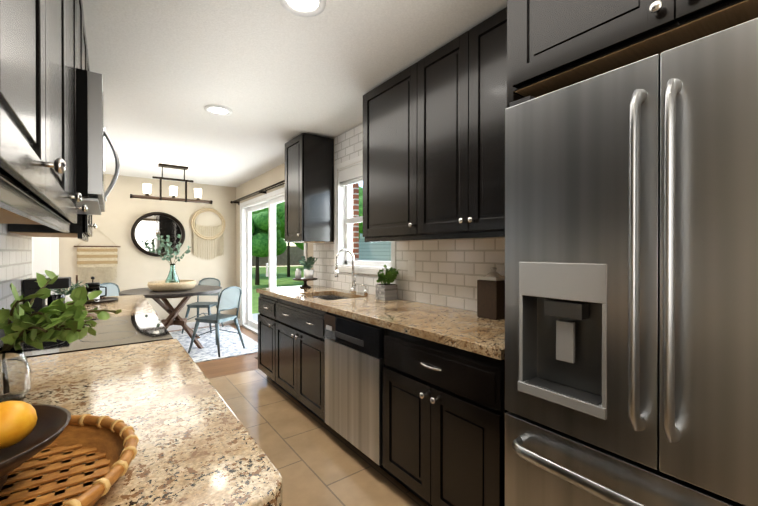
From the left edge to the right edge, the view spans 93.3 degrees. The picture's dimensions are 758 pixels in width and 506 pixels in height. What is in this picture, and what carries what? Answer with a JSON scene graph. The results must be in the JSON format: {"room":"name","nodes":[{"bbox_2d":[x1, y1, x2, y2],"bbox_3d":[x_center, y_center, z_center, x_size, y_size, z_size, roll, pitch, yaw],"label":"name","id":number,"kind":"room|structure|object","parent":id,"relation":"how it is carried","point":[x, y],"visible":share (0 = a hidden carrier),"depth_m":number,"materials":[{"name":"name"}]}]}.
{"room":"kitchen","nodes":[
{"label":"kitchen","id":0,"kind":"room"},
{"bbox_2d":[59,174,235,322],"bbox_3d":[-4.841,0.046,4.847,5.550,2.440,0.160,0,0,-37],"label":"wall","id":1,"kind":"structure","parent":0,"point":[116,220],"depth_m":5.75,"materials":[{"name":"paint"}]},
{"bbox_2d":[32,237,58,299],"bbox_3d":[-4.834,0.217,4.688,0.950,2.100,0.102,0,0,-37],"label":"door frame","id":2,"kind":"structure","parent":1,"relation":"attached to","point":[45,253],"depth_m":4.91,"materials":[{"name":"white paint"}]},
{"bbox_2d":[74,229,119,282],"bbox_3d":[-4.129,0.060,5.256,0.540,0.837,0.028,0,0,-37],"label":"macrame hanging","id":3,"kind":"object","parent":1,"relation":"attached to","point":[98,257],"visible":0.85,"depth_m":5.25,"materials":[{"name":"beige fabric"}]},
{"bbox_2d":[131,212,184,256],"bbox_3d":[-3.509,-0.297,5.710,0.743,0.713,0.090,0,0,-37],"label":"oval mirror","id":4,"kind":"object","parent":1,"relation":"attached to","point":[147,228],"visible":0.92,"depth_m":5.69,"materials":[{"name":"black mirror"}]},
{"bbox_2d":[167,318,239,330],"bbox_3d":[-3.804,1.221,3.604,5.389,0.100,3.079,0,0,-37],"label":"baseboard","id":5,"kind":"structure","parent":1,"relation":"attached to","point":[179,327],"depth_m":6.04,"materials":[{"name":"white"}]},
{"bbox_2d":[191,204,225,259],"bbox_3d":[-2.930,-0.383,6.155,0.552,1.018,0.032,0,0,-37],"label":"macrame hanging","id":6,"kind":"object","parent":1,"relation":"attached to","point":[219,230],"visible":0.96,"depth_m":6.14,"materials":[{"name":"fabric"}]},
{"bbox_2d":[168,323,257,378],"bbox_3d":[-2.186,1.329,1.619,5.590,0.100,8.600,0,0,-37],"label":"floor","id":7,"kind":"structure","parent":0,"point":[227,366],"depth_m":4.08,"materials":[{"name":"brown wood"}]},
{"bbox_2d":[169,325,257,362],"bbox_3d":[-2.881,1.261,4.774,2.170,0.010,1.960,0,0,-37],"label":"rug","id":8,"kind":"object","parent":7,"relation":"on","point":[231,344],"visible":0.21,"depth_m":4.91,"materials":[{"name":"white fabric"}]},
{"bbox_2d":[100,283,119,296],"bbox_3d":[-3.587,0.830,4.977,0.500,0.830,0.464,0,0,10],"label":"chair","id":9,"kind":"object","parent":8,"relation":"on","point":[113,289],"visible":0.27,"depth_m":5.06,"materials":[{"name":"metal"}]},
{"bbox_2d":[119,285,221,348],"bbox_3d":[-2.769,0.873,4.832,1.200,0.762,1.200,0,0,-37],"label":"dining table","id":10,"kind":"object","parent":8,"relation":"on","point":[166,305],"visible":0.79,"depth_m":4.72,"materials":[{"name":"brown wood"}]},
{"bbox_2d":[147,280,195,291],"bbox_3d":[-2.756,0.434,4.778,0.570,0.115,0.570,0,0,-37],"label":"bowl","id":11,"kind":"object","parent":10,"relation":"on","point":[163,286],"visible":0.98,"depth_m":4.57,"materials":[{"name":"wood"}]},
{"bbox_2d":[145,234,190,282],"bbox_3d":[-2.780,0.108,4.773,0.350,0.736,0.486,0,0,17],"label":"vase","id":12,"kind":"object","parent":11,"relation":"in","point":[172,276],"visible":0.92,"depth_m":4.75,"materials":[{"name":"green glass"}]},
{"bbox_2d":[181,278,223,333],"bbox_3d":[-2.819,0.827,5.756,0.464,0.830,0.500,0,0,-2],"label":"chair","id":13,"kind":"object","parent":8,"relation":"on","point":[209,282],"visible":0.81,"depth_m":5.84,"materials":[{"name":"metal"}]},
{"bbox_2d":[188,286,244,356],"bbox_3d":[-2.056,0.832,4.557,0.500,0.830,0.464,0,0,21],"label":"chair","id":14,"kind":"object","parent":8,"relation":"on","point":[229,298],"visible":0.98,"depth_m":4.46,"materials":[{"name":"metal"}]},
{"bbox_2d":[82,0,506,186],"bbox_3d":[-2.205,-1.200,1.469,5.790,0.080,8.800,0,0,-37],"label":"ceiling","id":15,"kind":"structure","parent":0,"point":[274,76],"depth_m":2.26,"materials":[{"name":"paint"}]},
{"bbox_2d":[130,163,212,203],"bbox_3d":[-2.769,-0.935,4.825,0.964,0.476,0.120,0,0,-37],"label":"pendant chandelier","id":16,"kind":"object","parent":15,"relation":"hanging from","point":[172,189],"visible":1,"depth_m":4.79,"materials":[{"name":"brown metal"}]},
{"bbox_2d":[204,104,231,115],"bbox_3d":[-1.305,-1.160,2.910,0.209,0.011,0.209,0,0,-43],"label":"recessed light","id":17,"kind":"object","parent":15,"relation":"in","point":[219,110],"depth_m":2.90,"materials":[{"name":"white"}]},
{"bbox_2d":[279,0,325,16],"bbox_3d":[-0.350,-1.155,1.639,0.209,0.011,0.209,0,0,-43],"label":"recessed light","id":18,"kind":"object","parent":15,"relation":"in","point":[306,8],"depth_m":1.68,"materials":[{"name":"white"}]},
{"bbox_2d":[236,138,357,318],"bbox_3d":[-0.035,0.053,3.206,0.160,2.440,8.560,0,0,-37],"label":"wall","id":19,"kind":"structure","parent":0,"point":[275,175],"depth_m":5.47,"materials":[{"name":"paint"}]},
{"bbox_2d":[231,180,284,204],"bbox_3d":[-1.696,-0.880,5.182,0.113,0.090,2.986,0,0,-37],"label":"curtain rod","id":20,"kind":"object","parent":19,"relation":"attached to","point":[254,193],"visible":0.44,"depth_m":5.17,"materials":[{"name":"brown metal"}]},
{"bbox_2d":[240,187,306,334],"bbox_3d":[-1.556,0.205,5.216,0.176,2.120,2.620,0,0,-37],"label":"door frame","id":21,"kind":"structure","parent":19,"relation":"attached to","point":[248,208],"depth_m":6.14,"materials":[{"name":"white"}]},
{"bbox_2d":[285,133,333,242],"bbox_3d":[-0.723,-0.631,3.681,0.345,1.034,0.430,0,0,-37],"label":"upper cabinet","id":22,"kind":"object","parent":19,"relation":"attached to","point":[309,158],"depth_m":3.52,"materials":[{"name":"black wood"}]},
{"bbox_2d":[333,155,395,274],"bbox_3d":[-0.096,-0.347,3.260,0.190,1.060,0.960,0,0,-37],"label":"window","id":23,"kind":"structure","parent":19,"relation":"in","point":[349,175],"depth_m":3.55,"materials":[{"name":"white wood"}]},
{"bbox_2d":[363,70,404,238],"bbox_3d":[0.209,-0.626,2.443,0.345,1.034,0.639,0,0,-37],"label":"upper cabinet","id":24,"kind":"object","parent":19,"relation":"attached to","point":[384,105],"depth_m":2.39,"materials":[{"name":"black wood"}]},
{"bbox_2d":[313,123,504,311],"bbox_3d":[0.122,-0.393,2.856,0.008,1.544,2.825,0,0,-37],"label":"tile backsplash","id":25,"kind":"structure","parent":19,"relation":"attached to","point":[448,272],"depth_m":2.54,"materials":[{"name":"white tile"}]},
{"bbox_2d":[408,260,414,276],"bbox_3d":[0.242,0.115,2.683,0.008,0.120,0.080,0,0,-37],"label":"switch plate","id":26,"kind":"object","parent":25,"relation":"attached to","point":[411,267],"visible":1,"depth_m":2.68,"materials":[{"name":"white plastic"}]},
{"bbox_2d":[405,7,506,238],"bbox_3d":[0.578,-0.625,1.952,0.345,1.034,0.830,0,0,-37],"label":"upper cabinet","id":27,"kind":"object","parent":19,"relation":"attached to","point":[434,145],"depth_m":1.88,"materials":[{"name":"black wood"}]},
{"bbox_2d":[507,0,757,99],"bbox_3d":[1.025,-0.871,1.126,0.620,0.535,0.966,0,0,-37],"label":"upper cabinet","id":28,"kind":"object","parent":19,"relation":"attached to","point":[553,45],"depth_m":1.12,"materials":[{"name":"black wood"}]},
{"bbox_2d":[208,369,427,505],"bbox_3d":[-0.101,1.279,1.310,2.230,0.004,5.600,0,0,-37],"label":"floor","id":29,"kind":"structure","parent":0,"point":[314,460],"depth_m":2.28,"materials":[{"name":"beige tile"}]},
{"bbox_2d":[0,310,172,357],"bbox_3d":[-1.319,0.779,1.669,0.697,0.999,0.758,0,0,-37],"label":"range","id":30,"kind":"object","parent":29,"relation":"on","point":[123,330],"visible":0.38,"depth_m":1.55,"materials":[{"name":"metal"}]},
{"bbox_2d":[6,295,281,505],"bbox_3d":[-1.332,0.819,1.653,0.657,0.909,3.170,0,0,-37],"label":"countertop","id":31,"kind":"structure","parent":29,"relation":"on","point":[197,445],"depth_m":0.81,"materials":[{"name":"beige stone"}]},
{"bbox_2d":[23,277,70,314],"bbox_3d":[-1.994,0.256,2.159,0.200,0.210,0.150,0,0,-37],"label":"coffee maker","id":32,"kind":"object","parent":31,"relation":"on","point":[30,286],"visible":0.52,"depth_m":2.09,"materials":[{"name":"black plastic"}]},
{"bbox_2d":[0,270,121,402],"bbox_3d":[-0.843,0.208,0.928,0.291,0.317,0.358,0,0,-37],"label":"plant","id":33,"kind":"object","parent":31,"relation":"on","point":[55,320],"visible":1,"depth_m":0.88,"materials":[{"name":"green plant"}]},
{"bbox_2d":[0,414,138,505],"bbox_3d":[-0.594,0.342,0.498,0.433,0.052,0.431,0,0,-37],"label":"bamboo tray","id":34,"kind":"object","parent":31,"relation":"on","point":[109,443],"visible":0.73,"depth_m":0.59,"materials":[{"name":"brown wicker"}]},
{"bbox_2d":[0,400,70,490],"bbox_3d":[-0.617,0.296,0.511,0.270,0.125,0.270,0,0,-37],"label":"fruit bowl","id":35,"kind":"object","parent":34,"relation":"on","point":[28,431],"visible":1,"depth_m":0.56,"materials":[{"name":"black ceramic"}]},
{"bbox_2d":[51,280,88,302],"bbox_3d":[-2.100,0.268,2.391,0.250,0.186,0.168,0,0,-37],"label":"fern","id":36,"kind":"object","parent":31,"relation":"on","point":[67,294],"visible":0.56,"depth_m":2.38,"materials":[{"name":"green plant"}]},
{"bbox_2d":[75,275,117,303],"bbox_3d":[-2.127,0.262,2.660,0.310,0.196,0.366,0,0,-37],"label":"tray","id":37,"kind":"object","parent":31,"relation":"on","point":[94,286],"visible":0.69,"depth_m":2.64,"materials":[{"name":"brown metal"}]},
{"bbox_2d":[257,292,331,380],"bbox_3d":[-0.807,0.832,3.565,0.624,0.867,0.545,0,0,-37],"label":"base cabinet","id":38,"kind":"object","parent":29,"relation":"on","point":[273,313],"depth_m":3.29,"materials":[{"name":"black wood"}]},
{"bbox_2d":[272,324,335,431],"bbox_3d":[-0.420,0.971,3.051,0.624,0.594,1.002,0,0,-37],"label":"base cabinet","id":39,"kind":"object","parent":29,"relation":"on","point":[298,351],"depth_m":2.77,"materials":[{"name":"black wood"}]},
{"bbox_2d":[324,312,394,478],"bbox_3d":[0.066,0.838,2.391,0.641,0.865,0.626,0,0,-37],"label":"dishwasher","id":40,"kind":"object","parent":29,"relation":"on","point":[354,364],"visible":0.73,"depth_m":2.14,"materials":[{"name":"metal"}]},
{"bbox_2d":[376,324,507,505],"bbox_3d":[0.490,0.839,1.841,0.624,0.867,0.748,0,0,-37],"label":"base cabinet","id":41,"kind":"object","parent":29,"relation":"on","point":[444,406],"depth_m":1.60,"materials":[{"name":"black wood"}]},
{"bbox_2d":[256,285,504,355],"bbox_3d":[-0.136,0.380,2.667,0.630,0.040,2.823,0,0,-37],"label":"countertop","id":42,"kind":"structure","parent":41,"relation":"on","point":[462,327],"depth_m":2.08,"materials":[{"name":"beige stone"}]},
{"bbox_2d":[293,256,317,287],"bbox_3d":[-0.760,0.193,3.688,0.250,0.325,0.250,0,0,-37],"label":"stand","id":43,"kind":"object","parent":42,"relation":"on","point":[307,264],"visible":1,"depth_m":3.67,"materials":[{"name":"white ceramic"}]},
{"bbox_2d":[335,249,367,294],"bbox_3d":[-0.239,0.160,3.086,0.212,0.396,0.241,0,0,-37],"label":"faucet","id":44,"kind":"object","parent":42,"relation":"on","point":[353,289],"depth_m":3.15,"materials":[{"name":"silver metal"}]},
{"bbox_2d":[376,265,398,300],"bbox_3d":[0.078,0.225,2.780,0.218,0.268,0.176,0,0,-37],"label":"herb pot","id":45,"kind":"object","parent":42,"relation":"on","point":[385,291],"visible":1,"depth_m":2.74,"materials":[{"name":"green plant"}]},
{"bbox_2d":[477,267,504,319],"bbox_3d":[0.646,0.221,2.018,0.130,0.282,0.130,0,0,-37],"label":"canister","id":46,"kind":"object","parent":42,"relation":"on","point":[491,295],"visible":0.9,"depth_m":1.97,"materials":[{"name":"brown wood"}]},
{"bbox_2d":[505,18,757,505],"bbox_3d":[0.963,0.371,1.109,0.746,1.819,0.905,0,0,-37],"label":"refrigerator","id":47,"kind":"object","parent":29,"relation":"on","point":[631,284],"visible":1,"depth_m":0.95,"materials":[{"name":"metal"}]},
{"bbox_3d":[-0.830,0.065,0.319,0.120,2.440,4.900,0,0,-37],"label":"wall","id":48,"kind":"structure","parent":0,"visible":0},
{"bbox_2d":[0,223,31,309],"bbox_3d":[-1.424,0.074,1.216,0.008,0.625,2.749,0,0,-37],"label":"tile backsplash","id":49,"kind":"structure","parent":48,"relation":"attached to","point":[15,249],"depth_m":1.86,"materials":[{"name":"white tile"}]},
{"bbox_2d":[0,0,59,211],"bbox_3d":[-0.646,-0.619,0.442,0.305,1.034,0.481,0,0,-37],"label":"upper cabinet","id":50,"kind":"object","parent":48,"relation":"attached to","point":[53,133],"depth_m":0.58,"materials":[{"name":"black wood"}]},
{"bbox_2d":[0,0,75,223],"bbox_3d":[-0.879,-0.620,0.752,0.305,1.034,0.536,0,0,-37],"label":"upper cabinet","id":51,"kind":"object","parent":48,"relation":"attached to","point":[67,214],"depth_m":1.02,"materials":[{"name":"black wood"}]},
{"bbox_2d":[0,0,83,227],"bbox_3d":[-1.107,-0.621,1.054,0.305,1.034,0.461,0,0,-37],"label":"upper cabinet","id":52,"kind":"object","parent":48,"relation":"attached to","point":[79,15],"depth_m":1.34,"materials":[{"name":"black wood"}]},
{"bbox_2d":[8,216,95,239],"bbox_3d":[-1.914,-0.625,2.128,0.305,1.034,0.692,0,0,-37],"label":"upper cabinet","id":53,"kind":"object","parent":48,"relation":"attached to","point":[80,233],"depth_m":1.92,"materials":[{"name":"black wood"}]},
{"bbox_2d":[80,0,86,43],"bbox_3d":[-1.476,-0.918,1.544,0.305,0.444,0.767,0,0,-37],"label":"upper cabinet","id":54,"kind":"object","parent":48,"relation":"attached to","point":[81,5],"depth_m":1.75,"materials":[{"name":"black wood"}]},
{"bbox_2d":[80,44,107,215],"bbox_3d":[-1.446,-0.488,1.568,0.380,0.545,0.755,0,0,-37],"label":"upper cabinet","id":55,"kind":"object","parent":48,"relation":"attached to","point":[91,83],"depth_m":1.37,"materials":[{"name":"metal"}]},
{"bbox_2d":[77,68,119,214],"bbox_3d":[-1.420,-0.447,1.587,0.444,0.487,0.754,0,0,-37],"label":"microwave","id":56,"kind":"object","parent":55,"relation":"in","point":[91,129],"depth_m":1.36,"materials":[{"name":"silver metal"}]},
{"label":"outside","id":57,"kind":"structure","parent":0,"visible":0},
{"bbox_2d":[252,266,303,313],"bbox_3d":[11.436,1.277,19.744,38.050,0.100,42.000,0,0,-37],"label":"lawn","id":58,"kind":"structure","parent":57,"point":[283,279],"depth_m":16.16,"materials":[{"name":"green plant"}]},
{"bbox_2d":[252,313,258,322],"bbox_3d":[-0.631,1.274,6.166,2.440,0.015,4.400,0,0,-37],"label":"patio","id":59,"kind":"structure","parent":58,"relation":"on","point":[255,317],"depth_m":7.01,"materials":[{"name":"grey concrete"}]},
{"bbox_2d":[252,211,286,284],"bbox_3d":[-4.825,-0.189,14.025,2.589,2.878,2.274,0,0,-37],"label":"tree","id":60,"kind":"object","parent":58,"relation":"on","point":[260,234],"visible":0.38,"depth_m":13.31,"materials":[{"name":"green plant"}]},
{"bbox_2d":[252,246,303,265],"bbox_3d":[-3.587,0.306,22.582,13.770,1.820,31.400,0,0,-37],"label":"fence","id":61,"kind":"object","parent":58,"relation":"on","point":[296,253],"depth_m":33.37,"materials":[{"name":"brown wood"}]},
{"bbox_2d":[253,202,302,276],"bbox_3d":[-4.609,-1.232,18.682,4.863,4.928,4.607,0,0,-37],"label":"tree","id":62,"kind":"object","parent":58,"relation":"on","point":[280,210],"visible":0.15,"depth_m":16.25,"materials":[{"name":"green plant"}]},
{"bbox_2d":[284,198,362,246],"bbox_3d":[-1.644,-0.763,12.897,3.467,4.036,3.372,0,0,-37],"label":"tree","id":63,"kind":"object","parent":58,"relation":"on","point":[361,214],"visible":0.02,"depth_m":11.90,"materials":[{"name":"green plant"}]},
{"bbox_2d":[353,183,358,259],"bbox_3d":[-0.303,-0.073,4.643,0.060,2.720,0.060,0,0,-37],"label":"brick pier","id":64,"kind":"structure","parent":58,"relation":"on","point":[356,225],"depth_m":4.62,"materials":[{"name":"red brick"}]},
{"bbox_2d":[359,186,362,197],"bbox_3d":[-2.719,-1.847,24.409,5.522,6.112,4.828,0,0,-37],"label":"tree","id":65,"kind":"object","parent":58,"relation":"on","point":[360,192],"depth_m":24.77,"materials":[{"name":"green plant"}]},
{"bbox_2d":[359,233,390,261],"bbox_3d":[2.599,-0.347,16.972,6.100,3.170,6.800,0,0,-37],"label":"neighbouring house","id":66,"kind":"structure","parent":58,"relation":"on","point":[374,251],"depth_m":16.12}
]}

